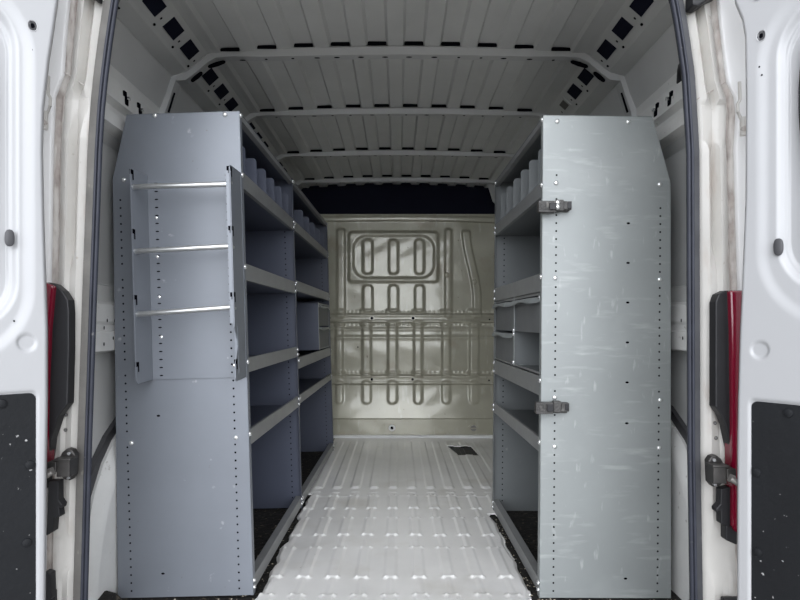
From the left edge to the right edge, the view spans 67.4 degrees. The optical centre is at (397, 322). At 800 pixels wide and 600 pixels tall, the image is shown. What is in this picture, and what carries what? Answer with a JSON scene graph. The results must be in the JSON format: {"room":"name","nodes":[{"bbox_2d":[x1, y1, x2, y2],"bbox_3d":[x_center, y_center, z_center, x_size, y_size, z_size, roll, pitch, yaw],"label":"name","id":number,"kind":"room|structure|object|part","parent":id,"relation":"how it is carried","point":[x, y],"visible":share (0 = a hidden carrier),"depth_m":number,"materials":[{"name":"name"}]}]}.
{"room":"vehicle interior","nodes":[
{"label":"vehicle interior","id":0,"kind":"room"},
{"bbox_2d":[88,19,202,599],"bbox_3d":[-0.918,0.015,3.100,0.165,2.290,3.200,0,0,0],"label":"wall","id":1,"kind":"structure","parent":0,"point":[137,84],"depth_m":1.93,"materials":[{"name":"metal"}]},
{"bbox_2d":[0,0,57,599],"bbox_3d":[-1.124,0.012,1.204,0.800,1.936,0.097,0,0,-40],"label":"door","id":2,"kind":"structure","parent":1,"relation":"in","point":[27,27],"depth_m":1.37,"materials":[{"name":"white paint"}]},
{"bbox_3d":[-1.115,0.496,1.160,0.718,0.669,0.005,0,0,-40],"label":"trim panel","id":3,"kind":"part","parent":2,"relation":"part of","materials":[{"name":"black plastic"}]},
{"bbox_2d":[47,447,78,479],"bbox_3d":[-0.844,0.355,1.457,0.122,0.090,0.072,0,0,-26],"label":"hinge","id":4,"kind":"object","parent":2,"relation":"attached to","point":[66,465],"visible":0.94,"depth_m":1.45,"materials":[{"name":"metal"}]},
{"bbox_3d":[-0.855,0.373,1.425,0.075,0.054,0.022,0,0,-26],"label":"check rod","id":5,"kind":"part","parent":4,"relation":"part of","materials":[{"name":"metal"}]},
{"bbox_3d":[-0.817,0.349,1.491,0.040,0.078,0.022,0,0,0],"label":"mount plate","id":6,"kind":"part","parent":4,"relation":"part of","materials":[{"name":"metal"}]},
{"bbox_2d":[46,282,74,599],"bbox_3d":[-0.849,0.291,1.489,0.075,0.783,0.046,0,0,0],"label":"tail lamp","id":7,"kind":"object","parent":1,"relation":"attached to","point":[60,303],"visible":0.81,"depth_m":1.48,"materials":[{"name":"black plastic"}]},
{"bbox_2d":[43,0,103,599],"bbox_3d":[-0.810,-0.110,1.574,0.382,2.040,0.113,0,0,0],"label":"trim","id":8,"kind":"structure","parent":1,"relation":"attached to","point":[77,25],"depth_m":1.53,"materials":[{"name":"white paint"}]},
{"bbox_2d":[73,0,702,599],"bbox_3d":[-0.025,-0.097,1.533,1.594,1.769,0.038,0,0,0],"label":"weatherstrip","id":9,"kind":"object","parent":1,"relation":"attached to","point":[110,7],"visible":1,"depth_m":1.52,"materials":[{"name":"grey rubber"}]},
{"bbox_2d":[117,0,672,188],"bbox_3d":[0.000,-1.034,3.075,2.000,0.212,3.250,0,0,0],"label":"ceiling","id":10,"kind":"structure","parent":0,"point":[340,92],"depth_m":2.45,"materials":[{"name":"paint"}]},
{"bbox_3d":[-0.795,-0.988,3.060,0.147,0.096,3.120,0,0,0],"label":"roof rail","id":11,"kind":"part","parent":10,"relation":"part of","materials":[{"name":"metal"}]},
{"bbox_3d":[0.795,-0.988,3.060,0.147,0.096,3.120,0,0,0],"label":"roof rail","id":12,"kind":"part","parent":10,"relation":"part of","materials":[{"name":"metal"}]},
{"bbox_2d":[301,183,494,439],"bbox_3d":[0.000,-0.115,4.520,1.910,1.990,0.240,0,0,0],"label":"wall","id":13,"kind":"structure","parent":0,"point":[411,267],"depth_m":4.52,"materials":[{"name":"metal"}]},
{"bbox_2d":[122,440,680,599],"bbox_3d":[0.000,0.899,3.010,2.000,0.042,3.220,0,0,0],"label":"floor","id":14,"kind":"structure","parent":0,"point":[265,521],"depth_m":2.47,"materials":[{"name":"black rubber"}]},
{"bbox_2d":[113,111,302,597],"bbox_3d":[-0.689,0.100,2.357,0.438,1.540,0.912,-2,0,1],"label":"shelving unit","id":15,"kind":"object","parent":14,"relation":"on","point":[195,457],"visible":0.81,"depth_m":1.91,"materials":[{"name":"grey metal"}]},
{"bbox_2d":[129,165,246,383],"bbox_3d":[-0.642,-0.147,1.845,0.305,0.650,0.121,-2,0,1],"label":"rack","id":16,"kind":"object","parent":15,"relation":"attached to","point":[196,236],"visible":1,"depth_m":1.90,"materials":[{"name":"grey metal"}]},
{"bbox_3d":[-0.650,-0.413,1.802,0.304,0.018,0.017,-2,0,1],"label":"rod","id":17,"kind":"part","parent":16,"relation":"part of","materials":[{"name":"silver metal"}]},
{"bbox_3d":[-0.645,-0.223,1.802,0.304,0.024,0.017,-2,0,1],"label":"rod","id":18,"kind":"part","parent":16,"relation":"part of","materials":[{"name":"silver metal"}]},
{"bbox_3d":[-0.639,-0.037,1.802,0.305,0.030,0.017,-2,0,1],"label":"rod","id":19,"kind":"part","parent":16,"relation":"part of","materials":[{"name":"silver metal"}]},
{"bbox_3d":[-0.673,0.369,2.360,0.405,0.042,0.899,-2,0,1],"label":"shelf","id":20,"kind":"part","parent":15,"relation":"part of","materials":[{"name":"grey metal"}]},
{"bbox_3d":[-0.677,-0.655,2.360,0.361,0.021,0.899,-2,0,1],"label":"panel","id":21,"kind":"part","parent":15,"relation":"part of","materials":[{"name":"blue metal"}]},
{"bbox_3d":[-0.697,-0.454,2.360,0.405,0.049,0.899,-2,0,1],"label":"shelf","id":22,"kind":"part","parent":15,"relation":"part of","materials":[{"name":"grey metal"}]},
{"bbox_3d":[-0.688,-0.160,2.360,0.405,0.051,0.899,-2,0,1],"label":"shelf","id":23,"kind":"part","parent":15,"relation":"part of","materials":[{"name":"grey metal"}]},
{"bbox_3d":[-0.686,0.101,2.801,0.433,1.538,0.025,-2,0,1],"label":"panel","id":24,"kind":"part","parent":15,"relation":"part of","materials":[{"name":"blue metal"}]},
{"bbox_3d":[-0.468,0.830,2.358,0.027,0.043,0.899,-2,0,1],"label":"rail","id":25,"kind":"part","parent":15,"relation":"part of","materials":[{"name":"metal"}]},
{"bbox_2d":[293,181,333,502],"bbox_3d":[-0.676,0.101,3.434,0.438,1.538,1.234,-2,0,1],"label":"shelving unit","id":26,"kind":"object","parent":14,"relation":"on","point":[310,231],"visible":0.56,"depth_m":4.04,"materials":[{"name":"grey metal"}]},
{"bbox_3d":[-0.676,-0.171,3.433,0.405,0.048,1.229,-2,0,1],"label":"shelf","id":27,"kind":"part","parent":26,"relation":"part of","materials":[{"name":"grey metal"}]},
{"bbox_3d":[-0.684,-0.454,3.433,0.405,0.043,1.229,-2,0,1],"label":"shelf","id":28,"kind":"part","parent":26,"relation":"part of","materials":[{"name":"grey metal"}]},
{"bbox_3d":[-0.665,-0.655,3.433,0.361,0.021,1.229,-2,0,1],"label":"panel","id":29,"kind":"part","parent":26,"relation":"part of","materials":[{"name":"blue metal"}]},
{"bbox_3d":[-0.660,0.363,3.433,0.405,0.033,1.229,-2,0,1],"label":"shelf","id":30,"kind":"part","parent":26,"relation":"part of","materials":[{"name":"grey metal"}]},
{"bbox_2d":[297,303,329,349],"bbox_3d":[-0.634,0.024,3.795,0.384,0.280,0.490,-2,0,1],"label":"storage box","id":31,"kind":"object","parent":26,"relation":"on","point":[313,333],"visible":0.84,"depth_m":3.56,"materials":[{"name":"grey metal"}]},
{"bbox_3d":[-0.639,-0.036,3.795,0.338,0.119,0.452,-2,0,1],"label":"drawer","id":32,"kind":"part","parent":31,"relation":"part of","materials":[{"name":"paint"}]},
{"bbox_3d":[-0.635,0.095,3.795,0.338,0.119,0.452,-2,0,1],"label":"drawer","id":33,"kind":"part","parent":31,"relation":"part of","materials":[{"name":"paint"}]},
{"bbox_3d":[-0.672,0.101,4.039,0.433,1.538,0.025,-2,0,1],"label":"panel","id":34,"kind":"part","parent":26,"relation":"part of","materials":[{"name":"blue metal"}]},
{"bbox_3d":[-0.456,0.830,3.430,0.027,0.043,1.229,-2,0,1],"label":"rail","id":35,"kind":"part","parent":26,"relation":"part of","materials":[{"name":"metal"}]},
{"bbox_2d":[255,438,531,599],"bbox_3d":[0.143,0.867,3.060,1.226,0.031,2.932,0,0,0],"label":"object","id":36,"kind":"structure","parent":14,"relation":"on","point":[383,518],"depth_m":2.48,"materials":[{"name":"silver metal"}]},
{"bbox_2d":[448,446,476,454],"bbox_3d":[0.430,0.872,4.080,0.260,0.012,0.440,0,0,0],"label":"scrap","id":37,"kind":"object","parent":36,"relation":"on","point":[463,450],"visible":0.38,"depth_m":4.10,"materials":[{"name":"black plastic"}]},
{"bbox_2d":[174,528,653,599],"bbox_3d":[0.003,0.876,2.239,1.795,0.004,0.925,0,0,0],"label":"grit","id":38,"kind":"object","parent":14,"relation":"on","point":[502,528],"visible":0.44,"depth_m":2.02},
{"bbox_2d":[491,115,670,597],"bbox_3d":[0.657,0.108,2.348,0.426,1.533,0.892,0,0,-1],"label":"shelving unit","id":39,"kind":"object","parent":14,"relation":"on","point":[596,474],"visible":0.97,"depth_m":1.91,"materials":[{"name":"grey paint"}]},
{"bbox_3d":[0.458,0.839,2.348,0.027,0.043,0.879,0,0,-1],"label":"rail","id":40,"kind":"part","parent":39,"relation":"part of","materials":[{"name":"metal"}]},
{"bbox_2d":[492,292,539,373],"bbox_3d":[0.607,0.034,2.351,0.354,0.267,0.883,0,0,-1],"label":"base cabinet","id":41,"kind":"object","parent":39,"relation":"on","point":[517,319],"visible":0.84,"depth_m":2.35,"materials":[{"name":"grey metal"}]},
{"bbox_3d":[0.608,-0.023,2.567,0.308,0.112,0.414,0,0,-1],"label":"drawer","id":42,"kind":"part","parent":41,"relation":"part of","materials":[{"name":"paint"}]},
{"bbox_3d":[0.607,0.103,2.567,0.308,0.112,0.414,0,0,-1],"label":"drawer","id":43,"kind":"part","parent":41,"relation":"part of","materials":[{"name":"paint"}]},
{"bbox_3d":[0.613,-0.023,2.135,0.308,0.112,0.414,0,0,-1],"label":"drawer","id":44,"kind":"part","parent":41,"relation":"part of","materials":[{"name":"paint"}]},
{"bbox_3d":[0.655,0.108,2.781,0.421,1.533,0.025,0,0,-1],"label":"panel","id":45,"kind":"part","parent":39,"relation":"part of","materials":[{"name":"grey paint"}]},
{"bbox_3d":[0.630,-0.645,2.350,0.349,0.021,0.879,0,0,-1],"label":"panel","id":46,"kind":"part","parent":39,"relation":"part of","materials":[{"name":"grey paint"}]},
{"bbox_3d":[0.653,-0.428,2.350,0.393,0.046,0.879,0,0,-1],"label":"shelf","id":47,"kind":"part","parent":39,"relation":"part of","materials":[{"name":"grey metal"}]},
{"bbox_3d":[0.647,0.388,2.350,0.393,0.037,0.879,0,0,-1],"label":"shelf","id":48,"kind":"part","parent":39,"relation":"part of","materials":[{"name":"grey metal"}]},
{"bbox_2d":[534,400,568,413],"bbox_3d":[0.483,0.264,1.882,0.106,0.039,0.046,0,0,-1],"label":"clamp","id":49,"kind":"object","parent":39,"relation":"attached to","point":[552,407],"visible":1,"depth_m":1.87,"materials":[{"name":"black metal"}]},
{"bbox_2d":[537,200,571,212],"bbox_3d":[0.490,-0.365,1.882,0.106,0.040,0.046,0,0,-1],"label":"clamp","id":50,"kind":"object","parent":39,"relation":"attached to","point":[557,205],"visible":1,"depth_m":1.87,"materials":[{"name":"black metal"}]},
{"bbox_2d":[590,25,688,599],"bbox_3d":[0.924,0.015,3.100,0.153,2.290,3.200,0,0,0],"label":"wall","id":51,"kind":"structure","parent":0,"point":[650,88],"depth_m":2.00,"materials":[{"name":"metal"}]},
{"bbox_2d":[676,64,680,83],"bbox_3d":[0.893,-0.797,1.865,0.036,0.067,0.136,0,0,0],"label":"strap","id":52,"kind":"object","parent":51,"relation":"attached to","point":[678,68],"visible":0.24,"depth_m":1.88,"materials":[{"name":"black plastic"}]},
{"bbox_2d":[685,0,712,12],"bbox_3d":[0.764,-0.840,1.506,0.069,0.109,0.041,0,0,0],"label":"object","id":53,"kind":"object","parent":51,"relation":"attached to","point":[691,6],"visible":1,"depth_m":1.50,"materials":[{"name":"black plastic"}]},
{"bbox_2d":[683,0,745,599],"bbox_3d":[0.809,-0.110,1.574,0.384,2.040,0.113,0,0,0],"label":"trim","id":54,"kind":"structure","parent":51,"relation":"attached to","point":[716,31],"depth_m":1.53,"materials":[{"name":"white paint"}]},
{"bbox_2d":[709,290,741,543],"bbox_3d":[0.825,0.232,1.489,0.084,0.627,0.046,0,0,0],"label":"tail lamp","id":55,"kind":"object","parent":51,"relation":"attached to","point":[724,306],"visible":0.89,"depth_m":1.48,"materials":[{"name":"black plastic"}]},
{"bbox_2d":[721,596,736,599],"bbox_3d":[0.836,0.748,1.508,0.046,0.120,0.015,0,0,0],"label":"pad","id":56,"kind":"object","parent":51,"relation":"attached to","point":[722,597],"visible":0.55,"depth_m":1.50,"materials":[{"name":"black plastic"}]},
{"bbox_2d":[735,0,799,599],"bbox_3d":[1.038,0.012,1.132,0.090,1.936,0.804,0,0,-35],"label":"door","id":57,"kind":"structure","parent":51,"relation":"in","point":[768,437],"depth_m":1.35,"materials":[{"name":"white paint"}]},
{"bbox_2d":[704,454,736,486],"bbox_3d":[0.813,0.371,1.457,0.122,0.090,0.072,0,0,26],"label":"hinge","id":58,"kind":"object","parent":57,"relation":"attached to","point":[717,473],"visible":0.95,"depth_m":1.45,"materials":[{"name":"metal"}]},
{"bbox_3d":[0.786,0.366,1.491,0.040,0.078,0.022,0,0,0],"label":"mount plate","id":59,"kind":"part","parent":58,"relation":"part of","materials":[{"name":"metal"}]},
{"bbox_3d":[0.824,0.389,1.425,0.075,0.054,0.022,0,0,26],"label":"check rod","id":60,"kind":"part","parent":58,"relation":"part of","materials":[{"name":"metal"}]},
{"bbox_3d":[1.032,0.505,1.098,0.005,0.651,0.718,0,0,-37],"label":"trim panel","id":61,"kind":"part","parent":57,"relation":"part of","materials":[{"name":"black plastic"}]}
]}

